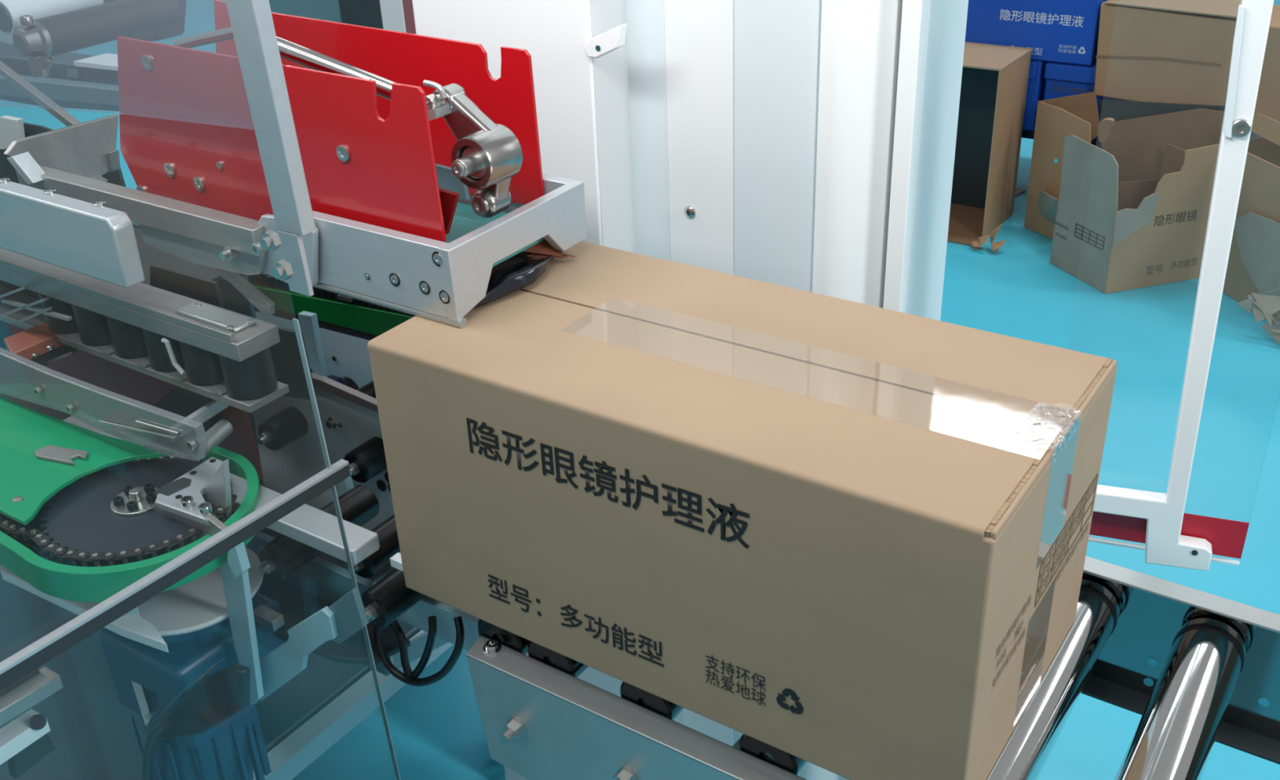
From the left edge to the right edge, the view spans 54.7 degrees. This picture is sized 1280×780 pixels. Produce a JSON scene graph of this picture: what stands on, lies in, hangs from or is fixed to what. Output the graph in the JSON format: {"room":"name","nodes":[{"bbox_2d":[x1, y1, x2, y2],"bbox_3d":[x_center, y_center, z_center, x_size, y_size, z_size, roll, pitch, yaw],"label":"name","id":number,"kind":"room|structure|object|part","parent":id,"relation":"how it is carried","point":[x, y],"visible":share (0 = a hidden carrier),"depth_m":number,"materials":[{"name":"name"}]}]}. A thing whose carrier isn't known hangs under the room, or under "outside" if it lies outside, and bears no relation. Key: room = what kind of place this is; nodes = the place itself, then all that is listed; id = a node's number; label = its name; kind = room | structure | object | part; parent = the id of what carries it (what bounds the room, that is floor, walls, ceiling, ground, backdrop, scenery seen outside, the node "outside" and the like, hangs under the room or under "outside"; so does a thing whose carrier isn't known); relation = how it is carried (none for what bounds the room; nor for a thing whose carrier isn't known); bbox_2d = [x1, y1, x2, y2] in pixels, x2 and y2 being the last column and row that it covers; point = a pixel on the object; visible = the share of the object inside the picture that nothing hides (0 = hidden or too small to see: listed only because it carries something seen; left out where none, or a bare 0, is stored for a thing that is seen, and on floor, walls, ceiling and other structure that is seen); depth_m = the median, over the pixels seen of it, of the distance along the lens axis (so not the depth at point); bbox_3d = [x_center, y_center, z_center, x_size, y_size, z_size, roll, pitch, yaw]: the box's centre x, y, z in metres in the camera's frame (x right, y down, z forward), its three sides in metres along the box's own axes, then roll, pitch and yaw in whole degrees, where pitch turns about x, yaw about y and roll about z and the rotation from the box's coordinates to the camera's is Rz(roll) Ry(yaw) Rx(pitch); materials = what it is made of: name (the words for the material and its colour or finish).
{"room":"factory floor","nodes":[
{"label":"factory floor","id":0,"kind":"room"},
{"bbox_2d":[0,0,1279,779],"bbox_3d":[0.541,-0.537,3.841,12.000,0.050,10.500,16,33,30],"label":"floor","id":1,"kind":"structure","parent":0,"point":[437,731],"depth_m":2.56,"materials":[{"name":"paint"}]},
{"bbox_2d":[0,571,453,779],"bbox_3d":[-0.950,0.499,1.656,1.123,0.315,1.524,16,33,30],"label":"base frame","id":2,"kind":"object","parent":1,"relation":"on","point":[93,736],"visible":0.02,"depth_m":1.57,"materials":[{"name":"blue paint"}]},
{"bbox_2d":[0,41,119,111],"bbox_3d":[-0.821,-0.435,1.722,0.416,0.085,0.055,16,33,30],"label":"beam","id":3,"kind":"structure","parent":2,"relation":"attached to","point":[103,68],"depth_m":1.66,"materials":[{"name":"metal"}]},
{"bbox_2d":[0,29,77,53],"bbox_3d":[-0.904,-0.502,1.790,0.308,0.064,0.006,16,33,30],"label":"plate","id":4,"kind":"object","parent":3,"relation":"attached to","point":[6,37],"visible":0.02,"depth_m":1.79,"materials":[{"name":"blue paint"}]},
{"bbox_2d":[0,75,119,106],"bbox_3d":[-0.783,-0.398,1.641,0.348,0.046,0.020,16,33,30],"label":"beam","id":5,"kind":"structure","parent":3,"relation":"attached to","point":[56,89],"depth_m":1.60,"materials":[{"name":"metal"}]},
{"bbox_3d":[-0.750,-0.419,1.640,0.028,0.011,0.003,16,33,30],"label":"label plate","id":6,"kind":"part","parent":3,"relation":"part of","materials":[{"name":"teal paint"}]},
{"bbox_2d":[0,115,261,464],"bbox_3d":[-0.768,-0.009,1.558,0.780,0.648,0.175,16,33,30],"label":"frame","id":7,"kind":"object","parent":2,"relation":"on","point":[11,128],"visible":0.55,"depth_m":1.38,"materials":[{"name":"grey paint"}]},
{"bbox_2d":[0,60,80,126],"bbox_3d":[-0.716,-0.352,1.449,0.171,0.077,0.010,16,33,30],"label":"rod","id":8,"kind":"object","parent":7,"relation":"attached to","point":[6,72],"visible":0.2,"depth_m":1.44,"materials":[{"name":"metal"}]},
{"bbox_2d":[103,0,186,41],"bbox_3d":[-0.570,-0.439,1.425,0.134,0.078,0.040,16,33,30],"label":"housing","id":9,"kind":"object","parent":7,"relation":"attached to","point":[177,29],"visible":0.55,"depth_m":1.41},
{"bbox_2d":[12,0,180,77],"bbox_3d":[-0.556,-0.370,1.275,0.041,0.058,0.177,16,33,30],"label":"roller","id":10,"kind":"object","parent":9,"relation":"attached to","point":[40,39],"visible":1,"depth_m":1.25,"materials":[{"name":"grey paint"}]},
{"bbox_2d":[0,0,103,34],"bbox_3d":[-0.605,-0.393,1.266,0.033,0.038,0.108,16,33,30],"label":"cylinder","id":11,"kind":"object","parent":10,"relation":"attached to","point":[11,11],"visible":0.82,"depth_m":1.24,"materials":[{"name":"grey paint"}]},
{"bbox_2d":[0,248,316,413],"bbox_3d":[-0.484,-0.073,1.150,0.472,0.156,0.111,16,33,30],"label":"rail","id":12,"kind":"object","parent":7,"relation":"attached to","point":[177,329],"visible":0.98,"depth_m":1.06,"materials":[{"name":"metal"}]},
{"bbox_3d":[-0.549,-0.092,1.185,0.320,0.054,0.004,16,33,30],"label":"plate","id":13,"kind":"part","parent":12,"relation":"part of","materials":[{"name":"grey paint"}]},
{"bbox_2d":[0,284,77,375],"bbox_3d":[-0.539,-0.058,1.128,0.110,0.087,0.078,16,33,30],"label":"block","id":14,"kind":"object","parent":12,"relation":"attached to","point":[37,344],"depth_m":1.13,"materials":[{"name":"paint"}]},
{"bbox_3d":[-0.543,-0.055,1.122,0.110,0.087,0.004,16,33,30],"label":"chain drive links","id":15,"kind":"part","parent":14,"relation":"part of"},
{"bbox_2d":[0,177,145,288],"bbox_3d":[-0.561,-0.157,1.082,0.372,0.061,0.023,16,33,30],"label":"beam","id":16,"kind":"structure","parent":12,"relation":"attached to","point":[95,240],"depth_m":1.01,"materials":[{"name":"metal"}]},
{"bbox_3d":[-0.501,-0.094,1.112,0.472,0.016,0.042,16,33,30],"label":"rail","id":17,"kind":"part","parent":12,"relation":"part of","materials":[{"name":"metal"}]},
{"bbox_2d":[3,0,586,328],"bbox_3d":[-0.327,-0.218,1.042,0.569,0.184,0.199,16,33,30],"label":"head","id":18,"kind":"object","parent":12,"relation":"attached to","point":[431,197],"visible":0.97,"depth_m":0.97},
{"bbox_2d":[0,104,53,108],"bbox_3d":[-0.511,-0.353,1.022,0.548,0.294,0.003,16,33,30],"label":"pane","id":19,"kind":"object","parent":18,"relation":"attached to","point":[0,104],"visible":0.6,"depth_m":1.11,"materials":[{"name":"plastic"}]},
{"bbox_3d":[-0.533,-0.215,1.157,0.006,0.061,0.117,16,33,30],"label":"cross plate","id":20,"kind":"part","parent":18,"relation":"part of","materials":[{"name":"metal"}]},
{"bbox_3d":[-0.425,-0.155,1.044,0.317,0.022,0.018,16,33,30],"label":"rail","id":21,"kind":"part","parent":18,"relation":"part of","materials":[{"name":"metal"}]},
{"bbox_3d":[-0.364,-0.302,1.060,0.076,0.025,0.010,3,29,10],"label":"cross rod","id":22,"kind":"part","parent":18,"relation":"part of","materials":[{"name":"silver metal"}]},
{"bbox_3d":[-0.297,-0.190,0.969,0.373,0.143,0.003,16,33,30],"label":"red plate","id":23,"kind":"part","parent":18,"relation":"part of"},
{"bbox_3d":[-0.231,-0.242,0.929,0.109,0.042,0.014,10,31,21],"label":"guide rod","id":24,"kind":"part","parent":18,"relation":"part of","materials":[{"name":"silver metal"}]},
{"bbox_3d":[-0.245,-0.248,1.072,0.400,0.148,0.003,16,33,30],"label":"red plate","id":25,"kind":"part","parent":18,"relation":"part of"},
{"bbox_3d":[-0.200,-0.096,0.927,0.152,0.055,0.011,16,33,30],"label":"rail","id":26,"kind":"part","parent":18,"relation":"part of","materials":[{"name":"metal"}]},
{"bbox_3d":[-0.198,-0.068,0.940,0.170,0.008,0.008,16,33,30],"label":"skid rod","id":27,"kind":"part","parent":18,"relation":"part of","materials":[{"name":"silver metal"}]},
{"bbox_2d":[256,202,544,266],"bbox_3d":[-0.230,-0.147,1.039,0.330,0.004,0.111,16,33,30],"label":"tray","id":28,"kind":"object","parent":18,"relation":"on","point":[464,221],"depth_m":0.99,"materials":[{"name":"grey"}]},
{"bbox_3d":[-0.155,-0.168,0.992,0.043,0.024,0.004,16,33,30],"label":"cross plate","id":29,"kind":"part","parent":18,"relation":"part of","materials":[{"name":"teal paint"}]},
{"bbox_3d":[-0.123,-0.176,0.917,0.063,0.093,0.025,16,33,30],"label":"lever arm","id":30,"kind":"part","parent":18,"relation":"part of","materials":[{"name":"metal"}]},
{"bbox_3d":[-0.092,-0.108,0.941,0.010,0.057,0.162,16,33,30],"label":"plate","id":31,"kind":"part","parent":18,"relation":"part of","materials":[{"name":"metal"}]},
{"bbox_3d":[-0.234,-0.198,1.103,0.434,0.045,0.011,16,33,30],"label":"rail","id":32,"kind":"part","parent":18,"relation":"part of","materials":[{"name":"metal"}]},
{"bbox_3d":[-0.779,-0.194,1.452,0.780,0.005,0.165,16,33,30],"label":"deck plate","id":33,"kind":"part","parent":7,"relation":"part of","materials":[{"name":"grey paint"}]},
{"bbox_2d":[0,368,410,705],"bbox_3d":[-0.565,0.058,1.250,0.960,0.261,0.397,16,33,30],"label":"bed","id":34,"kind":"object","parent":7,"relation":"attached to","point":[318,584],"depth_m":1.02,"materials":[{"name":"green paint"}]},
{"bbox_2d":[0,708,54,778],"bbox_3d":[-0.486,0.283,0.955,0.036,0.059,0.074,16,33,30],"label":"member","id":35,"kind":"object","parent":34,"relation":"attached to","point":[24,740],"visible":1,"depth_m":0.96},
{"bbox_2d":[0,666,63,726],"bbox_3d":[-0.486,0.233,0.942,0.035,0.038,0.077,16,33,30],"label":"member","id":36,"kind":"object","parent":35,"relation":"attached to","point":[37,685],"visible":0.78,"depth_m":0.95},
{"bbox_2d":[0,346,207,461],"bbox_3d":[-0.485,0.011,1.064,0.337,0.052,0.013,16,33,30],"label":"guide","id":37,"kind":"object","parent":34,"relation":"on","point":[191,444],"visible":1,"depth_m":1.01,"materials":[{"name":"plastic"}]},
{"bbox_3d":[-0.555,0.054,1.096,0.546,0.042,0.190,16,33,30],"label":"chain guard","id":38,"kind":"part","parent":34,"relation":"part of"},
{"bbox_2d":[6,322,263,479],"bbox_3d":[-0.506,0.016,1.213,0.375,0.175,0.020,16,33,30],"label":"metal bar","id":39,"kind":"object","parent":34,"relation":"attached to","point":[60,389],"visible":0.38,"depth_m":1.21,"materials":[{"name":"paint"}]},
{"bbox_2d":[40,454,232,562],"bbox_3d":[-0.408,0.089,1.004,0.147,0.017,0.147,16,33,30],"label":"wheel","id":40,"kind":"object","parent":34,"relation":"on","point":[111,509],"visible":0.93,"depth_m":0.99,"materials":[{"name":"metal"}]},
{"bbox_2d":[0,493,239,566],"bbox_3d":[-0.489,0.103,0.996,0.316,0.013,0.103,4,29,11],"label":"chain","id":41,"kind":"object","parent":40,"relation":"on","point":[33,537],"visible":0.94,"depth_m":0.95,"materials":[{"name":"metal"}]},
{"bbox_3d":[-0.361,0.082,0.992,0.048,0.006,0.098,-7,29,-8],"label":"plate","id":42,"kind":"part","parent":34,"relation":"part of","materials":[{"name":"metal"}]},
{"bbox_2d":[98,546,285,779],"bbox_3d":[-0.352,0.275,1.086,0.218,0.271,0.132,16,33,30],"label":"motor","id":43,"kind":"object","parent":34,"relation":"attached to","point":[214,731],"visible":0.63,"depth_m":1.04,"materials":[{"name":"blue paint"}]},
{"bbox_2d":[142,716,170,779],"bbox_3d":[-0.418,0.331,1.069,0.086,0.163,0.008,16,33,30],"label":"cable","id":44,"kind":"object","parent":43,"relation":"attached to","point":[149,745],"visible":1,"depth_m":1.04,"materials":[{"name":"rubber"}]},
{"bbox_3d":[-0.382,0.255,1.011,0.076,0.080,0.004,16,33,30],"label":"box trim","id":45,"kind":"part","parent":43,"relation":"part of","materials":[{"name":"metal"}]},
{"bbox_3d":[-0.340,0.081,0.988,0.099,0.068,0.070,16,33,30],"label":"bearing bracket","id":46,"kind":"part","parent":34,"relation":"part of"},
{"bbox_2d":[164,399,233,455],"bbox_3d":[-0.364,0.033,1.046,0.027,0.028,0.068,11,31,24],"label":"support bar","id":47,"kind":"object","parent":34,"relation":"attached to","point":[220,430],"visible":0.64,"depth_m":1.04,"materials":[{"name":"metal"}]},
{"bbox_2d":[0,458,400,779],"bbox_3d":[-0.428,0.462,0.764,0.009,0.594,0.811,16,33,30],"label":"frame","id":48,"kind":"object","parent":34,"relation":"attached to","point":[23,662],"visible":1,"depth_m":0.81,"materials":[{"name":"silver"}]},
{"bbox_3d":[-0.440,0.211,0.622,0.007,0.018,0.800,16,33,30],"label":"bright edge trim","id":49,"kind":"part","parent":48,"relation":"part of","materials":[{"name":"metal"}]},
{"bbox_2d":[292,318,331,468],"bbox_3d":[-0.433,0.012,0.545,0.005,0.448,0.712,16,33,30],"label":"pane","id":50,"kind":"object","parent":48,"relation":"attached to","point":[295,322],"visible":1,"depth_m":0.87,"materials":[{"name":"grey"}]},
{"bbox_2d":[225,0,315,296],"bbox_3d":[-0.233,-0.193,0.750,0.024,0.298,0.030,16,33,30],"label":"post","id":51,"kind":"object","parent":50,"relation":"attached to","point":[251,22],"visible":1,"depth_m":0.77,"materials":[{"name":"metal"}]},
{"bbox_2d":[62,411,403,571],"bbox_3d":[-0.348,0.089,1.055,0.430,0.035,0.044,16,33,30],"label":"bar","id":52,"kind":"object","parent":34,"relation":"attached to","point":[314,527],"visible":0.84,"depth_m":0.98,"materials":[{"name":"grey paint"}]},
{"bbox_3d":[-0.274,0.200,0.996,0.154,0.200,0.048,16,33,30],"label":"motor support bracket","id":53,"kind":"part","parent":34,"relation":"part of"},
{"bbox_3d":[-0.283,0.220,1.017,0.118,0.146,0.006,16,33,30],"label":"notched plate","id":54,"kind":"part","parent":34,"relation":"part of","materials":[{"name":"blue paint"}]},
{"bbox_2d":[258,484,379,579],"bbox_3d":[-0.284,0.126,1.090,0.033,0.033,0.125,16,33,30],"label":"roller","id":55,"kind":"object","parent":34,"relation":"attached to","point":[283,555],"visible":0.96,"depth_m":1.06,"materials":[{"name":"metal"}]},
{"bbox_2d":[253,372,394,530],"bbox_3d":[-0.304,0.076,1.256,0.275,0.199,0.011,16,33,30],"label":"plate","id":56,"kind":"object","parent":34,"relation":"on","point":[355,413],"visible":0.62,"depth_m":1.25,"materials":[{"name":"teal paint"}]},
{"bbox_2d":[257,376,359,450],"bbox_3d":[-0.344,0.026,1.280,0.033,0.033,0.125,16,33,30],"label":"roller","id":57,"kind":"object","parent":56,"relation":"attached to","point":[282,428],"visible":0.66,"depth_m":1.24,"materials":[{"name":"metal"}]},
{"bbox_2d":[327,374,346,384],"bbox_3d":[-0.324,0.000,1.315,0.030,0.030,0.012,16,33,30],"label":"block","id":58,"kind":"object","parent":57,"relation":"on","point":[338,379],"visible":0.25,"depth_m":1.31,"materials":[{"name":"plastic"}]},
{"bbox_2d":[297,311,327,377],"bbox_3d":[-0.331,-0.033,1.256,0.023,0.102,0.009,16,33,30],"label":"upright","id":59,"kind":"object","parent":56,"relation":"attached to","point":[308,322],"visible":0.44,"depth_m":1.24,"materials":[{"name":"paint"}]},
{"bbox_2d":[325,379,376,428],"bbox_3d":[-0.275,0.009,1.277,0.033,0.033,0.125,16,33,30],"label":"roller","id":60,"kind":"object","parent":56,"relation":"attached to","point":[368,388],"visible":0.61,"depth_m":1.26,"materials":[{"name":"metal"}]},
{"bbox_2d":[343,436,386,482],"bbox_3d":[-0.243,0.054,1.221,0.033,0.033,0.125,16,33,30],"label":"roller","id":61,"kind":"object","parent":56,"relation":"attached to","point":[367,460],"visible":0.46,"depth_m":1.18,"materials":[{"name":"rubber"}]},
{"bbox_3d":[-0.290,0.202,1.105,0.197,0.006,0.076,16,33,30],"label":"plate","id":62,"kind":"part","parent":34,"relation":"part of","materials":[{"name":"grey paint"}]},
{"bbox_2d":[337,475,354,496],"bbox_3d":[-0.270,0.099,1.147,0.017,0.054,0.008,16,33,30],"label":"upright","id":63,"kind":"object","parent":34,"relation":"attached to","point":[346,484],"visible":0.09,"depth_m":1.14,"materials":[{"name":"paint"}]},
{"bbox_3d":[-0.226,0.173,0.952,0.043,0.064,0.006,16,33,30],"label":"plate","id":64,"kind":"part","parent":34,"relation":"part of","materials":[{"name":"teal paint"}]},
{"bbox_2d":[346,514,400,577],"bbox_3d":[-0.209,0.124,1.084,0.033,0.033,0.125,16,33,30],"label":"roller","id":65,"kind":"object","parent":34,"relation":"attached to","point":[387,532],"visible":0.27,"depth_m":1.05,"materials":[{"name":"rubber"}]},
{"bbox_2d":[373,615,464,685],"bbox_3d":[-0.184,0.211,1.027,0.097,0.076,0.025,13,32,26],"label":"cables","id":66,"kind":"object","parent":34,"relation":"hanging from","point":[410,677],"visible":0.94,"depth_m":1.03,"materials":[{"name":"rubber"}]},
{"bbox_2d":[392,631,448,668],"bbox_3d":[-0.182,0.227,1.160,0.138,0.144,0.020,16,33,30],"label":"stay","id":67,"kind":"object","parent":34,"relation":"attached to","point":[415,650],"visible":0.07,"depth_m":1.18,"materials":[{"name":"paint"}]},
{"bbox_2d":[371,566,479,650],"bbox_3d":[-0.170,0.184,1.050,0.156,0.037,0.030,16,33,30],"label":"beam","id":68,"kind":"structure","parent":34,"relation":"attached to","point":[417,615],"depth_m":1.03,"materials":[{"name":"metal"}]},
{"bbox_2d":[360,568,426,627],"bbox_3d":[-0.185,0.156,1.028,0.033,0.033,0.125,16,33,30],"label":"roller","id":69,"kind":"object","parent":68,"relation":"attached to","point":[388,598],"visible":0.35,"depth_m":0.99,"materials":[{"name":"rubber"}]},
{"bbox_2d":[254,311,373,387],"bbox_3d":[-0.390,-0.011,1.505,0.495,0.213,0.006,16,33,30],"label":"panel","id":70,"kind":"object","parent":7,"relation":"attached to","point":[344,355],"visible":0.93,"depth_m":1.46,"materials":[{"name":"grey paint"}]},
{"bbox_2d":[248,272,414,340],"bbox_3d":[-0.349,-0.091,1.302,0.410,0.095,0.082,16,33,30],"label":"guard","id":71,"kind":"object","parent":7,"relation":"attached to","point":[335,312],"visible":0.21,"depth_m":1.32,"materials":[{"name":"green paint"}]},
{"bbox_3d":[-0.324,-0.103,1.310,0.372,0.037,0.008,16,33,30],"label":"chain","id":72,"kind":"part","parent":71,"relation":"part of","materials":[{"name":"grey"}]},
{"bbox_2d":[268,0,383,29],"bbox_3d":[-0.618,-0.681,2.565,0.376,1.500,0.110,16,33,30],"label":"cabinet","id":73,"kind":"object","parent":1,"relation":"on","point":[325,10],"depth_m":2.45,"materials":[{"name":"teal paint"}]},
{"bbox_2d":[379,0,406,32],"bbox_3d":[-0.431,-0.555,2.319,0.057,1.500,0.040,16,33,30],"label":"post","id":74,"kind":"object","parent":1,"relation":"on","point":[392,11],"visible":0.02,"depth_m":2.23,"materials":[{"name":"metal"}]},
{"bbox_2d":[402,0,416,34],"bbox_3d":[-0.281,-0.277,1.794,0.061,1.500,0.020,16,33,30],"label":"panel","id":75,"kind":"object","parent":1,"relation":"on","point":[407,5],"visible":0.02,"depth_m":1.67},
{"bbox_2d":[412,0,968,779],"bbox_3d":[0.026,-0.179,1.255,0.547,1.780,0.120,10,31,21],"label":"machine housing","id":76,"kind":"object","parent":1,"relation":"on","point":[808,145],"visible":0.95,"depth_m":1.17,"materials":[{"name":"grey paint"}]},
{"bbox_3d":[-0.116,-0.208,1.318,0.224,1.780,0.060,16,33,30],"label":"door panel","id":77,"kind":"part","parent":76,"relation":"part of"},
{"bbox_3d":[-0.023,-0.181,1.262,0.002,1.780,0.056,16,33,30],"label":"door","id":78,"kind":"part","parent":76,"relation":"part of","materials":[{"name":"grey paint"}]},
{"bbox_3d":[0.246,-0.131,1.148,0.017,1.780,0.050,16,33,30],"label":"narrow trim","id":79,"kind":"part","parent":76,"relation":"part of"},
{"bbox_2d":[970,223,1006,253],"bbox_3d":[0.972,-0.433,3.466,0.104,0.089,0.061,16,33,30],"label":"paper scrap","id":80,"kind":"object","parent":1,"relation":"on","point":[995,246],"visible":1,"depth_m":3.46,"materials":[{"name":"cardboard"}]},
{"bbox_2d":[946,41,1033,245],"bbox_3d":[0.884,-0.728,3.597,0.361,0.493,0.310,16,33,30],"label":"box","id":81,"kind":"object","parent":1,"relation":"on","point":[994,83],"visible":0.44,"depth_m":3.60,"materials":[{"name":"cardboard"}]},
{"bbox_2d":[1014,188,1026,195],"bbox_3d":[1.137,-0.609,3.868,0.091,0.003,0.147,16,33,30],"label":"scrap","id":82,"kind":"object","parent":1,"relation":"on","point":[1018,191],"visible":0.14,"depth_m":3.89,"materials":[{"name":"brown cardboard"}]},
{"bbox_2d":[1023,91,1225,239],"bbox_3d":[1.357,-0.606,3.430,0.495,0.404,0.276,0,28,3],"label":"open cardboard box","id":83,"kind":"object","parent":1,"relation":"on","point":[1136,133],"visible":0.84,"depth_m":3.41,"materials":[{"name":"brown cardboard"}]},
{"bbox_3d":[1.168,-0.602,3.467,0.004,0.372,0.203,-16,31,-24],"label":"panel","id":84,"kind":"part","parent":83,"relation":"part of","materials":[{"name":"cardboard"}]},
{"bbox_3d":[1.428,-0.686,3.371,0.372,0.212,0.004,16,33,30],"label":"panel","id":85,"kind":"part","parent":83,"relation":"part of","materials":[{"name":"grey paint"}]},
{"bbox_3d":[1.440,-0.609,3.378,0.374,0.337,0.004,16,33,30],"label":"panel","id":86,"kind":"part","parent":83,"relation":"part of","materials":[{"name":"cardboard"}]},
{"bbox_2d":[1093,0,1279,121],"bbox_3d":[1.573,-0.913,3.324,0.622,0.322,0.265,16,33,30],"label":"box","id":87,"kind":"object","parent":83,"relation":"on","point":[1175,51],"visible":0.86,"depth_m":3.28,"materials":[{"name":"cardboard"}]},
{"bbox_2d":[1049,134,1219,293],"bbox_3d":[1.308,-0.486,3.252,0.332,0.366,0.240,-10,29,-14],"label":"cardboard box","id":88,"kind":"object","parent":1,"relation":"on","point":[1138,233],"visible":0.99,"depth_m":3.19,"materials":[{"name":"brown"}]},
{"bbox_3d":[1.157,-0.461,3.217,0.004,0.364,0.235,-12,30,-17],"label":"panel","id":89,"kind":"part","parent":88,"relation":"part of","materials":[{"name":"cardboard"}]},
{"bbox_3d":[1.271,-0.468,3.375,0.313,0.220,0.003,-10,29,-14],"label":"panel","id":90,"kind":"part","parent":88,"relation":"part of","materials":[{"name":"cardboard"}]},
{"bbox_3d":[1.347,-0.436,3.155,0.208,0.365,0.250,16,33,30],"label":"panel","id":91,"kind":"part","parent":88,"relation":"part of","materials":[{"name":"cardboard"}]},
{"bbox_3d":[1.458,-0.481,3.301,0.003,0.300,0.229,-12,30,-17],"label":"panel","id":92,"kind":"part","parent":88,"relation":"part of","materials":[{"name":"cardboard"}]},
{"bbox_2d":[1022,121,1261,147],"bbox_3d":[1.196,-0.775,3.913,1.500,0.251,0.470,16,33,30],"label":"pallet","id":93,"kind":"object","parent":1,"relation":"on","point":[1028,134],"visible":0.02,"depth_m":3.55,"materials":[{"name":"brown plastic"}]},
{"bbox_2d":[1022,59,1048,130],"bbox_3d":[1.083,-0.927,3.721,0.300,0.204,0.250,16,33,30],"label":"carton","id":94,"kind":"object","parent":93,"relation":"on","point":[1036,81],"visible":0.06,"depth_m":3.57,"materials":[{"name":"blue"}]},
{"bbox_2d":[964,0,1106,65],"bbox_3d":[1.122,-1.101,3.581,0.460,0.225,0.240,16,33,30],"label":"carton","id":95,"kind":"object","parent":94,"relation":"on","point":[1062,31],"visible":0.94,"depth_m":3.47,"materials":[{"name":"blue"}]},
{"bbox_2d":[1043,61,1130,139],"bbox_3d":[1.316,-0.860,3.579,0.233,0.204,0.250,16,33,30],"label":"carton","id":96,"kind":"object","parent":93,"relation":"on","point":[1062,79],"visible":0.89,"depth_m":3.49,"materials":[{"name":"blue"}]},
{"bbox_2d":[1093,0,1274,570],"bbox_3d":[0.425,-0.078,1.000,0.150,0.519,0.020,8,30,18],"label":"door frame","id":97,"kind":"structure","parent":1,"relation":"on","point":[1165,545],"depth_m":0.99,"materials":[{"name":"grey paint"}]},
{"bbox_2d":[1222,151,1279,322],"bbox_3d":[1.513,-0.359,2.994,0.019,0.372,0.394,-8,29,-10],"label":"cardboard box","id":98,"kind":"object","parent":1,"relation":"on","point":[1253,265],"visible":0.56,"depth_m":3.02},
{"bbox_2d":[1236,287,1279,344],"bbox_3d":[1.510,-0.203,2.889,0.196,0.195,0.080,24,38,39],"label":"bundle","id":99,"kind":"object","parent":1,"relation":"on","point":[1263,306],"visible":1,"depth_m":2.92,"materials":[{"name":"paper"}]},
{"bbox_2d":[1247,112,1279,167],"bbox_3d":[1.628,-0.587,3.114,0.222,0.225,0.104,16,33,30],"label":"box","id":100,"kind":"object","parent":1,"relation":"on","point":[1266,147],"visible":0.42,"depth_m":3.16,"materials":[{"name":"cardboard"}]},
{"bbox_3d":[1.655,-0.598,3.156,0.218,0.202,0.004,16,33,30],"label":"panel","id":101,"kind":"part","parent":100,"relation":"part of","materials":[{"name":"cardboard"}]},
{"bbox_3d":[0.285,0.693,0.907,0.060,0.600,0.050,16,33,30],"label":"stand","id":102,"kind":"object","parent":1,"relation":"on","visible":0},
{"bbox_2d":[466,635,806,779],"bbox_3d":[0.096,0.323,0.847,0.551,0.141,0.039,16,33,30],"label":"panel","id":103,"kind":"object","parent":102,"relation":"attached to","point":[540,721],"visible":1,"depth_m":0.91,"materials":[{"name":"silver metal"}]},
{"bbox_2d":[477,618,529,654],"bbox_3d":[-0.031,0.136,1.062,0.047,0.047,0.282,16,33,30],"label":"roller","id":104,"kind":"object","parent":103,"relation":"attached to","point":[518,643],"visible":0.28,"depth_m":0.95,"materials":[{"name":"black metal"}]},
{"bbox_2d":[527,640,588,677],"bbox_3d":[0.010,0.148,1.037,0.047,0.047,0.282,16,33,30],"label":"roller","id":105,"kind":"object","parent":103,"relation":"attached to","point":[572,667],"visible":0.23,"depth_m":0.93,"materials":[{"name":"black rubber"}]},
{"bbox_2d":[620,680,684,719],"bbox_3d":[0.082,0.168,0.993,0.047,0.047,0.282,16,33,30],"label":"roller","id":106,"kind":"object","parent":103,"relation":"attached to","point":[652,702],"visible":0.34,"depth_m":0.89,"materials":[{"name":"black rubber"}]},
{"bbox_2d":[367,240,1116,779],"bbox_3d":[0.065,0.067,0.901,0.461,0.222,0.234,16,33,30],"label":"cardboard box","id":107,"kind":"object","parent":103,"relation":"on","point":[847,539],"visible":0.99,"depth_m":0.80,"materials":[{"name":"brown cardboard"}]},
{"bbox_2d":[1114,617,1245,779],"bbox_3d":[0.350,0.249,0.827,0.049,0.049,0.290,16,33,30],"label":"roller","id":108,"kind":"object","parent":103,"relation":"attached to","point":[1175,735],"visible":1,"depth_m":0.85,"materials":[{"name":"grey"}]},
{"bbox_3d":[0.609,0.592,1.015,0.060,0.652,0.050,16,33,30],"label":"stand","id":109,"kind":"object","parent":1,"relation":"on","visible":0},
{"bbox_2d":[1080,555,1279,764],"bbox_3d":[0.416,0.205,0.940,0.830,0.112,0.026,16,33,30],"label":"frame","id":110,"kind":"object","parent":109,"relation":"on","point":[1127,669],"visible":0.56,"depth_m":0.94,"materials":[{"name":"silver metal"}]},
{"bbox_2d":[739,733,807,774],"bbox_3d":[0.165,0.192,0.943,0.047,0.047,0.282,16,33,30],"label":"roller","id":111,"kind":"object","parent":110,"relation":"attached to","point":[779,757],"visible":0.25,"depth_m":0.84,"materials":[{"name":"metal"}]},
{"bbox_2d":[732,736,741,749],"bbox_3d":[0.137,0.217,0.956,0.012,0.020,0.271,18,34,33],"label":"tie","id":112,"kind":"object","parent":111,"relation":"attached to","point":[736,744],"visible":0.02,"depth_m":0.88,"materials":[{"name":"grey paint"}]},
{"bbox_2d":[986,578,1119,779],"bbox_3d":[0.275,0.227,0.873,0.049,0.049,0.290,16,33,30],"label":"roller","id":113,"kind":"object","parent":110,"relation":"attached to","point":[1027,749],"visible":0.68,"depth_m":0.87,"materials":[{"name":"grey"}]},
{"bbox_2d":[1080,94,1249,565],"bbox_3d":[0.440,-0.176,0.955,0.170,0.729,0.005,8,30,18],"label":"plate","id":114,"kind":"object","parent":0,"point":[1227,537],"visible":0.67,"depth_m":1.10,"materials":[{"name":"red paint"}]}
]}

